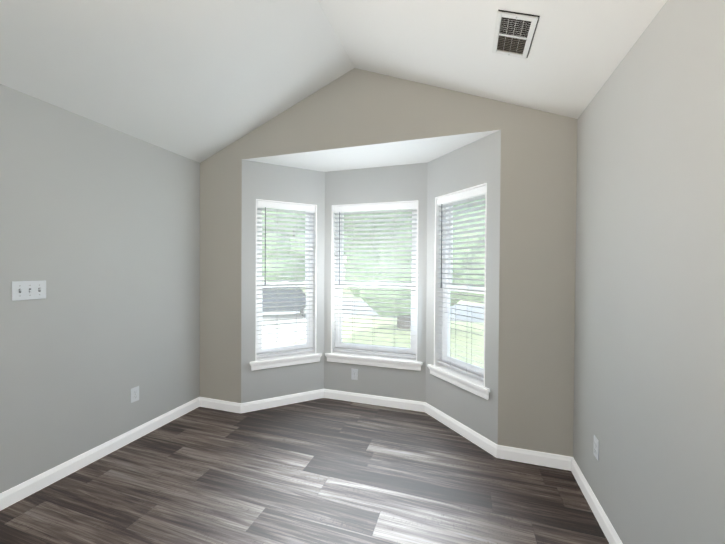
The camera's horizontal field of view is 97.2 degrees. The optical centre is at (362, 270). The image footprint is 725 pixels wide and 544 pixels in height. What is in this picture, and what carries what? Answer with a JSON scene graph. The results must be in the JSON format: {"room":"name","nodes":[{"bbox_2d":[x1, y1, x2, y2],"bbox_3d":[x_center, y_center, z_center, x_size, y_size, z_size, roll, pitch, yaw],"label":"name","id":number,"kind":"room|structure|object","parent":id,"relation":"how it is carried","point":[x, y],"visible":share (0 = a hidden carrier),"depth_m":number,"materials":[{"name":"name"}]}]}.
{"room":"empty room","nodes":[
{"label":"empty room","id":0,"kind":"room"},
{"bbox_2d":[0,84,199,492],"bbox_3d":[-2.495,0.163,0.780,0.160,2.440,5.477,1,1,18],"label":"wall","id":1,"kind":"structure","parent":0,"point":[99,228],"depth_m":2.25,"materials":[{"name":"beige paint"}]},
{"bbox_2d":[12,280,45,300],"bbox_3d":[-2.025,0.120,1.950,0.022,0.115,0.162,1,1,18],"label":"switch plate","id":2,"kind":"object","parent":1,"relation":"attached to","point":[26,290],"visible":1,"depth_m":1.95,"materials":[{"name":"white plastic"}]},
{"bbox_2d":[131,386,138,402],"bbox_3d":[-1.839,1.001,2.584,0.008,0.115,0.070,1,1,18],"label":"electrical outlet","id":3,"kind":"object","parent":1,"relation":"attached to","point":[134,394],"visible":1,"depth_m":2.58,"materials":[{"name":"white plastic"}]},
{"bbox_2d":[0,389,622,543],"bbox_3d":[-0.780,1.350,0.554,3.266,0.092,5.749,1,1,18],"label":"baseboard","id":4,"kind":"structure","parent":1,"relation":"attached to","point":[19,492],"depth_m":2.45,"materials":[{"name":"white wood"}]},
{"bbox_2d":[0,398,608,543],"bbox_3d":[-0.781,1.521,0.556,3.366,0.250,5.849,1,1,18],"label":"floor","id":5,"kind":"structure","parent":0,"point":[325,471],"depth_m":2.01,"materials":[{"name":"wood"}]},
{"bbox_2d":[0,0,666,162],"bbox_3d":[-0.853,-1.404,0.243,3.586,0.852,5.477,1,1,18],"label":"ceiling","id":6,"kind":"structure","parent":0,"point":[199,81],"depth_m":2.00,"materials":[{"name":"white paint"}]},
{"bbox_2d":[492,10,539,58],"bbox_3d":[0.797,-1.239,1.689,0.188,0.080,0.314,1,1,18],"label":"ceiling vent","id":7,"kind":"object","parent":6,"relation":"in","point":[514,32],"visible":1,"depth_m":1.67,"materials":[{"name":"white metal"}]},
{"bbox_2d":[242,130,498,171],"bbox_3d":[0.049,-1.152,3.059,2.600,0.200,0.751,1,1,18],"label":"ceiling","id":8,"kind":"structure","parent":0,"point":[424,150],"depth_m":2.91,"materials":[{"name":"white paint"}]},
{"bbox_2d":[200,68,576,456],"bbox_3d":[0.037,-0.169,3.071,3.266,3.088,0.752,1,1,18],"label":"wall","id":9,"kind":"structure","parent":0,"point":[354,107],"depth_m":2.67,"materials":[{"name":"beige paint"}]},
{"bbox_2d":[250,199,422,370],"bbox_3d":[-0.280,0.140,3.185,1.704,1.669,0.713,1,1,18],"label":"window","id":10,"kind":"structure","parent":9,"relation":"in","point":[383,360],"depth_m":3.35,"materials":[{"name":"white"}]},
{"bbox_2d":[257,201,314,356],"bbox_3d":[-0.781,0.083,3.292,0.595,1.535,0.076,0,1,-28],"label":"window blind","id":11,"kind":"object","parent":10,"relation":"attached to","point":[276,207],"visible":0.88,"depth_m":3.28,"materials":[{"name":"grey plastic"}]},
{"bbox_2d":[333,202,416,356],"bbox_3d":[0.114,0.088,3.310,0.892,1.535,0.077,1,1,18],"label":"window blind","id":12,"kind":"object","parent":10,"relation":"attached to","point":[387,208],"visible":0.9,"depth_m":3.30,"materials":[{"name":"grey plastic"}]},
{"bbox_2d":[351,369,357,379],"bbox_3d":[-0.084,1.084,3.342,0.070,0.115,0.008,1,1,18],"label":"outlet","id":13,"kind":"object","parent":9,"relation":"attached to","point":[354,374],"visible":1,"depth_m":3.34,"materials":[{"name":"white plastic"}]},
{"bbox_2d":[427,183,489,399],"bbox_3d":[0.868,0.152,2.771,0.184,1.669,0.710,0,1,-28],"label":"window","id":14,"kind":"structure","parent":9,"relation":"in","point":[471,384],"depth_m":2.99,"materials":[{"name":"white"}]},
{"bbox_2d":[437,185,485,380],"bbox_3d":[0.848,0.099,2.760,0.076,1.535,0.572,0,1,-28],"label":"window blind","id":15,"kind":"object","parent":14,"relation":"attached to","point":[468,194],"visible":0.79,"depth_m":2.74,"materials":[{"name":"grey plastic"}]},
{"bbox_2d":[573,0,724,543],"bbox_3d":[0.769,0.194,-0.261,0.160,2.440,5.477,1,1,18],"label":"wall","id":16,"kind":"structure","parent":0,"point":[649,378],"depth_m":1.28,"materials":[{"name":"beige paint"}]},
{"bbox_2d":[593,435,598,460],"bbox_3d":[1.341,1.018,1.837,0.008,0.115,0.070,1,1,18],"label":"electrical outlet","id":17,"kind":"object","parent":16,"relation":"attached to","point":[596,448],"visible":1,"depth_m":1.83,"materials":[{"name":"white plastic"}]},
{"label":"outside","id":18,"kind":"structure","parent":0,"visible":0},
{"bbox_2d":[262,312,354,347],"bbox_3d":[-5.293,2.250,11.423,6.800,0.050,11.500,1,1,18],"label":"ground","id":19,"kind":"structure","parent":18,"point":[278,335],"depth_m":12.29,"materials":[{"name":"white concrete"}]},
{"bbox_2d":[262,287,305,316],"bbox_3d":[-4.216,1.390,15.429,4.600,1.600,2.020,0,1,-15],"label":"car","id":20,"kind":"object","parent":19,"relation":"on","point":[283,300],"depth_m":14.71,"materials":[{"name":"grey metal"}]},
{"bbox_2d":[262,273,483,367],"bbox_3d":[18.860,2.065,58.824,140.000,0.300,116.500,1,1,18],"label":"ground","id":21,"kind":"structure","parent":18,"point":[364,337],"depth_m":11.37,"materials":[{"name":"green plant"}]},
{"bbox_2d":[262,208,346,281],"bbox_3d":[9.456,-4.840,33.968,99.589,14.567,16.007,1,1,18],"label":"trees","id":22,"kind":"object","parent":21,"relation":"on","point":[286,265],"depth_m":34.73,"materials":[{"name":"green plant"}]},
{"bbox_2d":[343,199,484,328],"bbox_3d":[1.852,-3.101,12.760,7.498,10.972,8.794,1,1,18],"label":"tree","id":23,"kind":"object","parent":21,"relation":"on","point":[410,279],"depth_m":11.02,"materials":[{"name":"green plant"}]},
{"bbox_2d":[291,300,483,322],"bbox_3d":[5.712,2.265,17.621,140.000,0.050,7.000,1,1,18],"label":"ground","id":24,"kind":"structure","parent":18,"point":[470,319],"depth_m":17.23,"materials":[{"name":"white concrete"}]}
]}

